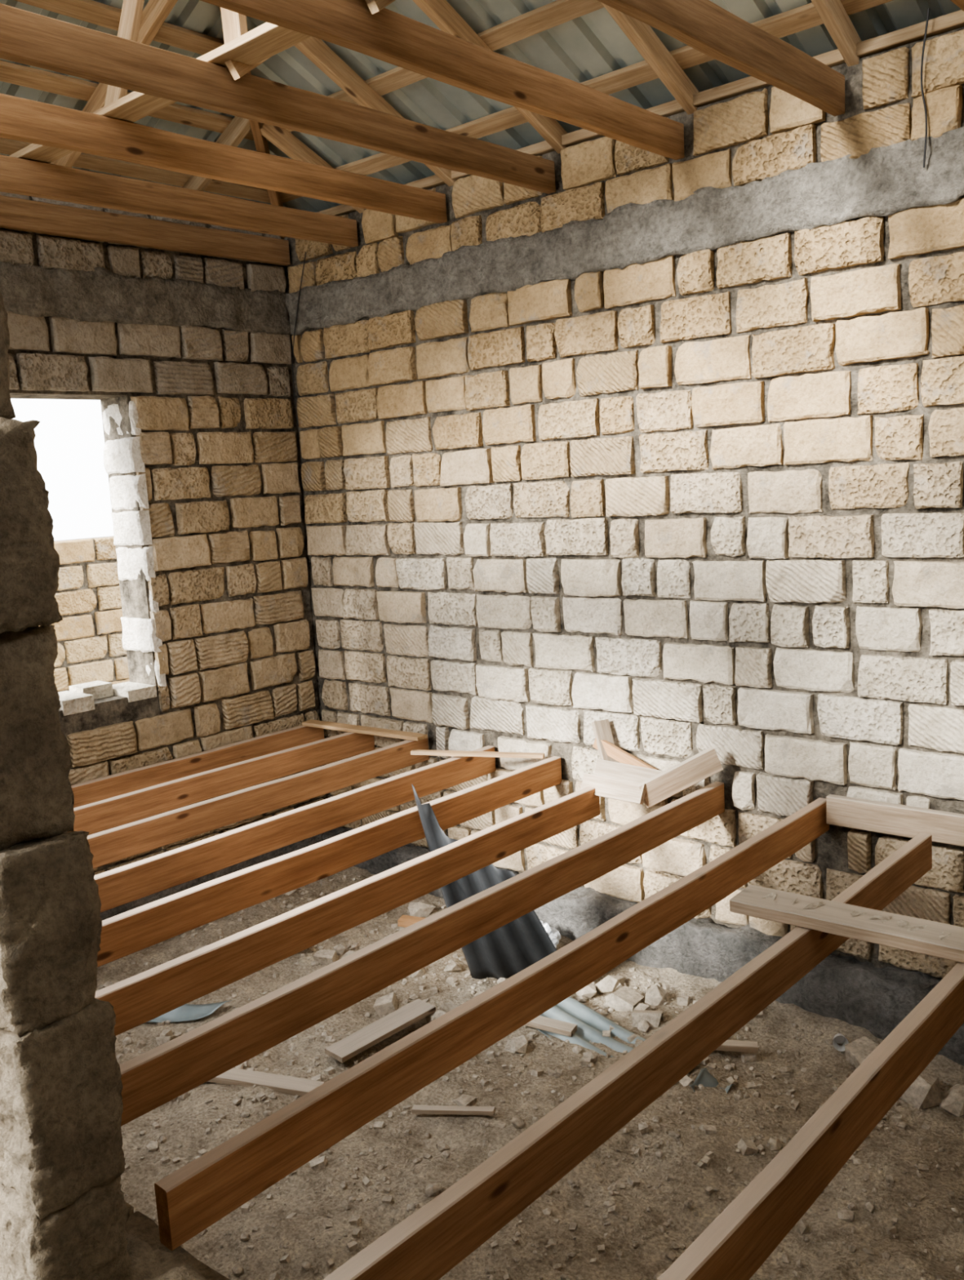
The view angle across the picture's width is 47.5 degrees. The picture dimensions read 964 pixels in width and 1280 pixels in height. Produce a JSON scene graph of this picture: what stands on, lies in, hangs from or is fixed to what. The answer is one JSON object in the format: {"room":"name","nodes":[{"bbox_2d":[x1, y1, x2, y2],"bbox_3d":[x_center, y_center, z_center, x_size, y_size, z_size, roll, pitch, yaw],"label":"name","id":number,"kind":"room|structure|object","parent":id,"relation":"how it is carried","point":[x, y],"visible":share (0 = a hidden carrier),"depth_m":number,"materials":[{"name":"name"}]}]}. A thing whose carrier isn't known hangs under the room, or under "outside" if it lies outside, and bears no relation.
{"room":"house construction site","nodes":[
{"label":"house construction site","id":0,"kind":"room"},
{"bbox_2d":[0,284,233,1279],"bbox_3d":[-0.929,0.468,2.304,7.006,4.307,0.423,4,11,41],"label":"wall","id":1,"kind":"structure","parent":0,"point":[64,1215],"depth_m":2.11,"materials":[{"name":"stone"}]},
{"bbox_2d":[0,155,358,247],"bbox_3d":[-2.610,-2.018,4.477,0.057,0.157,5.600,4,11,41],"label":"ceiling beam","id":2,"kind":"structure","parent":1,"relation":"on","point":[18,176],"depth_m":5.56,"materials":[{"name":"brown wood"}]},
{"bbox_2d":[65,732,374,835],"bbox_3d":[-1.871,0.892,5.814,0.058,0.157,3.500,4,11,41],"label":"joist","id":3,"kind":"object","parent":1,"relation":"attached to","point":[95,817],"visible":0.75,"depth_m":6.17,"materials":[{"name":"brown wood"}]},
{"bbox_2d":[0,93,447,223],"bbox_3d":[-2.064,-1.978,3.995,0.058,0.156,5.600,4,11,41],"label":"ceiling beam","id":4,"kind":"structure","parent":1,"relation":"on","point":[23,120],"depth_m":4.88,"materials":[{"name":"brown wood"}]},
{"bbox_2d":[87,737,429,870],"bbox_3d":[-1.500,0.921,5.487,0.057,0.158,3.500,4,11,41],"label":"joist","id":5,"kind":"object","parent":1,"relation":"attached to","point":[117,844],"visible":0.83,"depth_m":5.74,"materials":[{"name":"brown wood"}]},
{"bbox_2d":[302,720,427,741],"bbox_3d":[-0.761,0.571,6.961,1.012,0.028,0.092,3,11,37],"label":"board","id":6,"kind":"object","parent":5,"relation":"on","point":[311,723],"visible":1,"depth_m":6.91,"materials":[{"name":"brown wood"}]},
{"bbox_2d":[0,3,555,195],"bbox_3d":[-1.498,-1.936,3.497,0.056,0.156,5.600,4,11,41],"label":"ceiling beam","id":7,"kind":"structure","parent":1,"relation":"on","point":[26,37],"depth_m":4.14,"materials":[{"name":"brown wood"}]},
{"bbox_2d":[89,745,495,912],"bbox_3d":[-1.104,0.948,5.137,0.056,0.155,3.500,4,11,42],"label":"joist","id":8,"kind":"object","parent":1,"relation":"attached to","point":[117,886],"visible":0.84,"depth_m":5.23,"materials":[{"name":"brown wood"}]},
{"bbox_2d":[99,755,562,964],"bbox_3d":[-0.732,0.975,4.809,0.056,0.159,3.500,4,11,41],"label":"joist","id":9,"kind":"object","parent":1,"relation":"attached to","point":[136,931],"visible":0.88,"depth_m":4.73,"materials":[{"name":"brown wood"}]},
{"bbox_2d":[410,749,544,759],"bbox_3d":[-0.029,0.641,6.154,0.765,0.022,0.054,0,9,14],"label":"board","id":10,"kind":"object","parent":9,"relation":"on","point":[414,752],"visible":1,"depth_m":6.14,"materials":[{"name":"brown wood"}]},
{"bbox_2d":[104,786,599,1035],"bbox_3d":[-0.464,1.029,4.335,0.058,0.157,3.140,4,11,41],"label":"joist","id":11,"kind":"object","parent":1,"relation":"attached to","point":[132,1001],"visible":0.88,"depth_m":4.16,"materials":[{"name":"brown wood"}]},
{"bbox_2d":[580,773,646,804],"bbox_3d":[0.641,0.731,5.377,0.061,0.117,0.409,-10,11,-39],"label":"board","id":12,"kind":"object","parent":11,"relation":"on","point":[623,790],"visible":0.93,"depth_m":5.35,"materials":[{"name":"brown wood"}]},
{"bbox_2d":[594,759,662,782],"bbox_3d":[0.747,0.678,5.432,0.413,0.140,0.051,2,10,33],"label":"board","id":13,"kind":"object","parent":12,"relation":"on","point":[605,768],"visible":0.47,"depth_m":5.45,"materials":[{"name":"brown wood"}]},
{"bbox_2d":[200,0,684,160],"bbox_3d":[-0.937,-1.896,3.001,0.057,0.157,5.600,4,11,41],"label":"ceiling beam","id":14,"kind":"structure","parent":1,"relation":"on","point":[386,35],"depth_m":3.94,"materials":[{"name":"brown wood"}]},
{"bbox_2d":[153,797,830,1249],"bbox_3d":[0.430,1.060,3.785,0.056,0.154,3.500,4,11,41],"label":"joist","id":15,"kind":"object","parent":1,"relation":"attached to","point":[194,1197],"visible":0.99,"depth_m":3.13,"materials":[{"name":"brown wood"}]},
{"bbox_2d":[325,832,931,1279],"bbox_3d":[0.758,1.108,3.330,0.056,0.158,3.250,4,11,41],"label":"joist","id":16,"kind":"object","parent":1,"relation":"attached to","point":[433,1240],"visible":0.94,"depth_m":2.79,"materials":[{"name":"brown wood"}]},
{"bbox_2d":[729,884,963,961],"bbox_3d":[1.402,0.944,3.502,1.242,0.051,0.176,3,11,39],"label":"board","id":17,"kind":"object","parent":16,"relation":"on","point":[940,939],"visible":1,"depth_m":3.60,"materials":[{"name":"brown wood"}]},
{"bbox_2d":[593,0,844,115],"bbox_3d":[-0.364,-1.854,2.496,0.059,0.156,5.600,4,11,41],"label":"ceiling beam","id":18,"kind":"structure","parent":1,"relation":"on","point":[703,26],"depth_m":3.90,"materials":[{"name":"brown wood"}]},
{"bbox_2d":[8,22,310,164],"bbox_3d":[-0.972,-2.149,4.084,3.500,0.034,0.154,4,11,42],"label":"plank","id":19,"kind":"object","parent":18,"relation":"on","point":[265,41],"visible":0.39,"depth_m":4.03,"materials":[{"name":"brown wood"}]},
{"bbox_2d":[103,0,145,106],"bbox_3d":[-1.365,-2.673,4.367,0.766,1.053,0.043,5,12,44],"label":"prop","id":20,"kind":"object","parent":19,"relation":"on","point":[131,13],"visible":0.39,"depth_m":4.46,"materials":[{"name":"brown wood"}]},
{"bbox_2d":[219,7,246,44],"bbox_3d":[-0.948,-2.642,3.996,0.102,0.998,0.044,4,13,41],"label":"prop","id":21,"kind":"object","parent":19,"relation":"on","point":[233,24],"visible":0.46,"depth_m":4.04,"materials":[{"name":"brown wood"}]},
{"bbox_2d":[225,60,263,79],"bbox_3d":[-0.650,-2.489,4.324,0.038,0.698,0.952,4,11,41],"label":"strut","id":22,"kind":"object","parent":19,"relation":"on","point":[237,69],"visible":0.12,"depth_m":4.05,"materials":[{"name":"brown wood"}]},
{"bbox_2d":[657,960,963,1279],"bbox_3d":[1.216,1.121,3.064,0.058,0.156,3.460,4,11,41],"label":"joist","id":23,"kind":"object","parent":1,"relation":"attached to","point":[736,1245],"visible":1,"depth_m":2.56,"materials":[{"name":"brown wood"}]},
{"bbox_2d":[950,0,963,11],"bbox_3d":[0.199,-1.814,2.000,0.054,0.155,5.600,4,11,41],"label":"ceiling beam","id":24,"kind":"structure","parent":1,"relation":"on","point":[959,3],"depth_m":3.50,"materials":[{"name":"brown wood"}]},
{"bbox_2d":[0,0,271,204],"bbox_3d":[-1.366,-3.082,4.543,3.801,1.781,4.350,4,11,41],"label":"sheet","id":25,"kind":"object","parent":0,"point":[196,15],"depth_m":5.29,"materials":[{"name":"grey metal"}]},
{"bbox_2d":[0,191,326,875],"bbox_3d":[-2.518,-0.092,5.976,0.349,4.520,3.870,4,11,41],"label":"wall","id":26,"kind":"structure","parent":0,"point":[219,445],"depth_m":6.60,"materials":[{"name":"stone"}]},
{"bbox_2d":[55,400,166,715],"bbox_3d":[-2.532,-0.424,5.951,0.324,1.726,1.512,4,11,41],"label":"window","id":27,"kind":"structure","parent":26,"relation":"in","point":[122,455],"depth_m":6.39,"materials":[{"name":"stone"}]},
{"bbox_2d":[0,258,289,334],"bbox_3d":[-2.396,-1.845,5.776,0.105,0.289,3.491,4,11,41],"label":"beam","id":28,"kind":"structure","parent":26,"relation":"attached to","point":[47,292],"depth_m":6.21,"materials":[{"name":"concrete"}]},
{"bbox_2d":[0,195,289,265],"bbox_3d":[-3.090,-2.052,4.901,0.058,0.157,5.600,4,11,41],"label":"ceiling beam","id":29,"kind":"structure","parent":26,"relation":"on","point":[16,214],"depth_m":6.15,"materials":[{"name":"brown wood"}]},
{"bbox_2d":[66,725,324,809],"bbox_3d":[-2.217,0.872,6.093,0.056,0.154,3.460,4,11,41],"label":"joist","id":30,"kind":"object","parent":26,"relation":"attached to","point":[85,793],"visible":0.45,"depth_m":6.56,"materials":[{"name":"brown wood"}]},
{"bbox_2d":[96,831,328,922],"bbox_3d":[-2.189,1.833,6.255,0.196,0.659,3.389,4,11,41],"label":"foundation","id":31,"kind":"object","parent":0,"point":[108,913],"visible":0.06,"depth_m":6.71,"materials":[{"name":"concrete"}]},
{"bbox_2d":[105,866,963,1279],"bbox_3d":[0.428,1.985,3.968,7.000,0.211,3.500,4,11,41],"label":"floor","id":32,"kind":"structure","parent":0,"point":[667,1202],"depth_m":4.25,"materials":[{"name":"brown soil"}]},
{"bbox_2d":[194,945,310,949],"bbox_3d":[-1.264,1.693,6.036,0.640,0.032,0.062,-4,8,3],"label":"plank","id":33,"kind":"object","parent":32,"relation":"on","point":[197,946],"visible":0.06,"depth_m":6.05,"materials":[{"name":"brown wood"}]},
{"bbox_2d":[411,1105,495,1115],"bbox_3d":[-0.118,1.927,4.487,0.350,0.046,0.036,-1,9,14],"label":"stick","id":34,"kind":"object","parent":32,"relation":"on","point":[416,1109],"visible":1,"depth_m":4.48,"materials":[{"name":"brown wood"}]},
{"bbox_2d":[111,872,963,1279],"bbox_3d":[0.091,1.949,4.192,5.817,0.286,3.236,4,11,41],"label":"rubble","id":35,"kind":"object","parent":32,"relation":"on","point":[925,1092],"visible":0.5,"depth_m":4.51,"materials":[{"name":"stone"}]},
{"bbox_2d":[145,1000,232,1022],"bbox_3d":[-1.555,1.875,5.537,0.590,0.088,0.109,-2,8,7],"label":"metal offcut","id":36,"kind":"object","parent":35,"relation":"on","point":[184,1012],"visible":0.58,"depth_m":5.53,"materials":[{"name":"grey metal"}]},
{"bbox_2d":[208,1067,324,1096],"bbox_3d":[-1.029,1.922,4.801,0.692,0.081,0.091,-1,9,14],"label":"plank","id":37,"kind":"object","parent":35,"relation":"on","point":[283,1084],"visible":0.59,"depth_m":4.76,"materials":[{"name":"beige wood"}]},
{"bbox_2d":[324,998,435,1062],"bbox_3d":[-0.474,1.839,5.176,0.573,0.047,0.131,-11,11,-43],"label":"plank","id":38,"kind":"object","parent":35,"relation":"on","point":[346,1048],"visible":1,"depth_m":5.15,"materials":[{"name":"beige wood"}]},
{"bbox_2d":[398,915,427,927],"bbox_3d":[-0.230,1.614,6.182,0.495,0.067,0.081,-1,9,18],"label":"plank","id":39,"kind":"object","parent":35,"relation":"on","point":[405,921],"visible":0.24,"depth_m":6.21,"materials":[{"name":"brown wood"}]},
{"bbox_2d":[411,783,556,979],"bbox_3d":[0.083,1.219,5.338,0.662,1.198,0.509,-1,9,14],"label":"metal sheet","id":40,"kind":"object","parent":35,"relation":"on","point":[508,950],"visible":0.58,"depth_m":5.38,"materials":[{"name":"grey metal"}]},
{"bbox_2d":[540,920,560,947],"bbox_3d":[0.296,1.623,5.985,0.305,0.214,0.196,4,11,41],"label":"plastic bag","id":41,"kind":"object","parent":32,"relation":"on","point":[554,935],"visible":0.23,"depth_m":5.92,"materials":[{"name":"white plastic"}]},
{"bbox_2d":[536,996,692,1081],"bbox_3d":[0.539,1.819,5.049,0.287,0.128,0.959,-11,11,-41],"label":"metal sheet","id":42,"kind":"object","parent":32,"relation":"on","point":[591,1024],"visible":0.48,"depth_m":5.14,"materials":[{"name":"grey metal"}]},
{"bbox_2d":[524,1015,577,1036],"bbox_3d":[0.245,1.802,5.183,0.414,0.052,0.071,1,9,27],"label":"plank","id":43,"kind":"object","parent":42,"relation":"on","point":[543,1023],"visible":0.53,"depth_m":5.12,"materials":[{"name":"beige wood"}]},
{"bbox_2d":[325,826,963,1064],"bbox_3d":[1.557,1.773,5.240,7.073,0.691,0.294,4,11,41],"label":"foundation","id":44,"kind":"object","parent":32,"relation":"on","point":[876,994],"visible":0.2,"depth_m":5.31,"materials":[{"name":"concrete"}]},
{"bbox_2d":[688,1067,734,1093],"bbox_3d":[0.965,1.875,4.594,0.133,0.118,0.163,4,11,41],"label":"bracket","id":45,"kind":"object","parent":32,"relation":"on","point":[704,1077],"visible":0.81,"depth_m":4.62,"materials":[{"name":"grey metal"}]},
{"bbox_2d":[713,1040,758,1053],"bbox_3d":[1.042,1.802,4.875,0.363,0.049,0.051,-2,8,8],"label":"plank","id":46,"kind":"object","parent":32,"relation":"on","point":[748,1046],"visible":0.48,"depth_m":4.84,"materials":[{"name":"beige wood"}]},
{"bbox_2d":[832,1033,848,1051],"bbox_3d":[1.586,1.774,4.855,0.068,0.076,0.092,-1,9,13],"label":"plastic cup","id":47,"kind":"object","parent":32,"relation":"on","point":[838,1037],"visible":0.96,"depth_m":4.87,"materials":[{"name":"white plastic"}]},
{"bbox_2d":[244,0,960,212],"bbox_3d":[0.313,-3.014,3.425,7.800,1.781,3.801,4,11,41],"label":"sheet","id":48,"kind":"object","parent":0,"point":[590,45],"visible":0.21,"depth_m":5.08,"materials":[{"name":"grey metal"}]},
{"bbox_2d":[13,0,223,55],"bbox_3d":[-2.204,-2.735,4.440,0.104,0.070,2.990,4,11,41],"label":"batten","id":49,"kind":"object","parent":48,"relation":"attached to","point":[93,11],"visible":0.59,"depth_m":5.00,"materials":[{"name":"brown wood"}]},
{"bbox_2d":[283,26,963,976],"bbox_3d":[1.600,-0.198,5.116,7.800,4.520,0.427,4,11,41],"label":"wall","id":50,"kind":"structure","parent":0,"point":[691,505],"depth_m":5.35,"materials":[{"name":"stone"}]},
{"bbox_2d":[292,252,306,426],"bbox_3d":[-1.146,-1.896,6.943,0.217,1.051,0.017,4,11,41],"label":"wire","id":51,"kind":"object","parent":50,"relation":"attached to","point":[305,252],"visible":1,"depth_m":6.98,"materials":[{"name":"black"}]},
{"bbox_2d":[112,781,724,1124],"bbox_3d":[0.021,1.031,4.146,0.058,0.154,3.500,4,11,42],"label":"joist","id":52,"kind":"object","parent":50,"relation":"attached to","point":[160,1074],"visible":0.95,"depth_m":3.70,"materials":[{"name":"brown wood"}]},
{"bbox_2d":[636,746,723,808],"bbox_3d":[0.954,0.660,5.273,0.428,0.264,0.036,-5,8,-9],"label":"board","id":53,"kind":"object","parent":52,"relation":"on","point":[706,763],"visible":1,"depth_m":5.26,"materials":[{"name":"brown wood"}]},
{"bbox_2d":[592,739,656,769],"bbox_3d":[0.751,0.619,5.674,0.386,0.216,0.030,3,10,35],"label":"board","id":54,"kind":"object","parent":50,"relation":"attached to","point":[611,750],"visible":0.66,"depth_m":5.68,"materials":[{"name":"brown wood"}]},
{"bbox_2d":[591,719,618,762],"bbox_3d":[0.661,0.609,5.738,0.091,0.363,0.179,-7,9,-25],"label":"board","id":55,"kind":"object","parent":54,"relation":"on","point":[601,729],"visible":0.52,"depth_m":5.75,"materials":[{"name":"brown wood"}]},
{"bbox_2d":[286,125,963,335],"bbox_3d":[1.390,-1.907,4.744,7.036,0.304,0.134,4,11,41],"label":"beam","id":56,"kind":"structure","parent":50,"relation":"attached to","point":[871,179],"depth_m":5.14,"materials":[{"name":"concrete"}]},
{"bbox_2d":[315,9,963,216],"bbox_3d":[1.382,-2.440,4.684,7.000,0.055,0.104,4,11,41],"label":"roof purlin","id":57,"kind":"object","parent":50,"relation":"on","point":[954,20],"depth_m":4.85,"materials":[{"name":"brown wood"}]},
{"bbox_2d":[826,794,963,846],"bbox_3d":[2.080,0.805,4.555,1.330,0.133,0.050,4,11,41],"label":"board","id":58,"kind":"object","parent":50,"relation":"attached to","point":[893,819],"visible":0.96,"depth_m":4.77,"materials":[{"name":"brown wood"}]},
{"bbox_2d":[920,8,929,168],"bbox_3d":[1.741,-2.162,4.303,0.011,0.581,0.040,-8,9,-28],"label":"wire","id":59,"kind":"object","parent":50,"relation":"attached to","point":[928,9],"visible":1,"depth_m":4.31,"materials":[{"name":"black"}]},
{"bbox_3d":[2.065,0.508,0.120,0.427,4.520,6.620,4,11,41],"label":"wall","id":60,"kind":"structure","parent":0,"visible":0},
{"bbox_2d":[218,7,285,239],"bbox_3d":[-1.176,-3.038,4.687,0.055,1.827,5.273,-4,8,-3],"label":"rafter","id":61,"kind":"object","parent":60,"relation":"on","point":[260,143],"visible":0.2,"depth_m":6.07,"materials":[{"name":"brown wood"}]},
{"bbox_2d":[260,122,365,213],"bbox_3d":[-0.861,-2.662,6.332,0.052,0.536,1.012,4,11,42],"label":"rafter","id":62,"kind":"object","parent":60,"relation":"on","point":[282,138],"visible":0.34,"depth_m":6.08,"materials":[{"name":"brown wood"}]},
{"bbox_2d":[294,37,456,186],"bbox_3d":[-0.563,-2.735,5.555,0.053,0.872,1.742,4,11,41],"label":"rafter","id":63,"kind":"object","parent":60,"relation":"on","point":[320,54],"visible":0.39,"depth_m":5.42,"materials":[{"name":"brown wood"}]},
{"bbox_2d":[413,0,567,153],"bbox_3d":[-0.258,-2.811,4.754,0.052,1.219,2.498,4,11,41],"label":"rafter","id":64,"kind":"object","parent":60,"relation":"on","point":[441,12],"visible":0.38,"depth_m":4.95,"materials":[{"name":"brown wood"}]},
{"bbox_2d":[600,4,698,115],"bbox_3d":[0.046,-2.886,3.958,0.055,1.565,3.247,4,11,41],"label":"rafter","id":65,"kind":"object","parent":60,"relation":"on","point":[642,37],"visible":0.6,"depth_m":4.79,"materials":[{"name":"brown wood"}]},
{"bbox_2d":[364,0,394,14],"bbox_3d":[-0.087,-2.448,3.828,0.038,0.700,0.952,4,11,41],"label":"strut","id":66,"kind":"object","parent":65,"relation":"attached to","point":[374,6],"visible":1,"depth_m":3.56,"materials":[{"name":"brown wood"}]},
{"bbox_2d":[809,0,862,66],"bbox_3d":[0.449,-2.921,3.254,0.053,1.792,3.743,4,11,41],"label":"rafter","id":67,"kind":"object","parent":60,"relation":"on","point":[832,14],"visible":0.57,"depth_m":4.39,"materials":[{"name":"brown wood"}]},
{"bbox_3d":[1.011,-2.880,2.758,0.055,0.104,4.073,4,-14,41],"label":"rafter","id":68,"kind":"object","parent":60,"relation":"on","visible":0},
{"bbox_2d":[265,0,602,140],"bbox_3d":[1.326,-2.658,3.891,6.860,0.071,0.105,4,11,41],"label":"batten","id":69,"kind":"object","parent":68,"relation":"on","point":[554,13],"visible":0.49,"depth_m":4.92,"materials":[{"name":"brown wood"}]},
{"bbox_2d":[279,0,893,203],"bbox_3d":[1.456,-2.541,4.367,7.280,0.071,0.108,4,11,41],"label":"batten","id":70,"kind":"object","parent":68,"relation":"on","point":[803,17],"visible":0.45,"depth_m":5.04,"materials":[{"name":"brown wood"}]},
{"label":"outside","id":71,"kind":"structure","parent":0,"visible":0},
{"label":"ground","id":72,"kind":"structure","parent":71,"visible":0},
{"bbox_2d":[51,535,129,693],"bbox_3d":[-4.829,0.797,7.428,0.426,2.601,9.000,4,11,41],"label":"wall","id":73,"kind":"structure","parent":72,"relation":"on","point":[91,649],"depth_m":8.92,"materials":[{"name":"stone"}]},
{"bbox_3d":[-2.448,-2.377,5.721,0.104,0.053,3.450,4,11,41],"label":"wall plate","id":74,"kind":"object","parent":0,"visible":0},
{"bbox_2d":[49,0,177,167],"bbox_3d":[-1.845,-2.670,5.360,1.891,0.945,0.055,4,11,41],"label":"rafter","id":75,"kind":"object","parent":74,"relation":"on","point":[155,13],"visible":0.23,"depth_m":5.05,"materials":[{"name":"brown wood"}]},
{"bbox_2d":[182,115,250,191],"bbox_3d":[-1.606,-2.626,6.240,1.093,0.572,0.052,4,11,41],"label":"rafter","id":76,"kind":"object","parent":74,"relation":"on","point":[238,128],"visible":0.29,"depth_m":5.98,"materials":[{"name":"brown wood"}]},
{"bbox_3d":[-2.323,-2.757,3.599,0.057,0.104,3.798,-12,-12,-47],"label":"rafter","id":77,"kind":"object","parent":74,"relation":"on","visible":0},
{"bbox_2d":[0,59,253,140],"bbox_3d":[-2.369,-2.598,4.900,0.105,0.070,3.410,4,11,41],"label":"roof beam","id":78,"kind":"structure","parent":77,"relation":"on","point":[10,73],"depth_m":5.33,"materials":[{"name":"brown wood"}]},
{"bbox_2d":[0,137,270,202],"bbox_3d":[-2.534,-2.461,5.360,0.104,0.070,3.830,4,11,41],"label":"batten","id":79,"kind":"object","parent":77,"relation":"on","point":[9,147],"visible":0.56,"depth_m":6.09,"materials":[{"name":"brown wood"}]}
]}

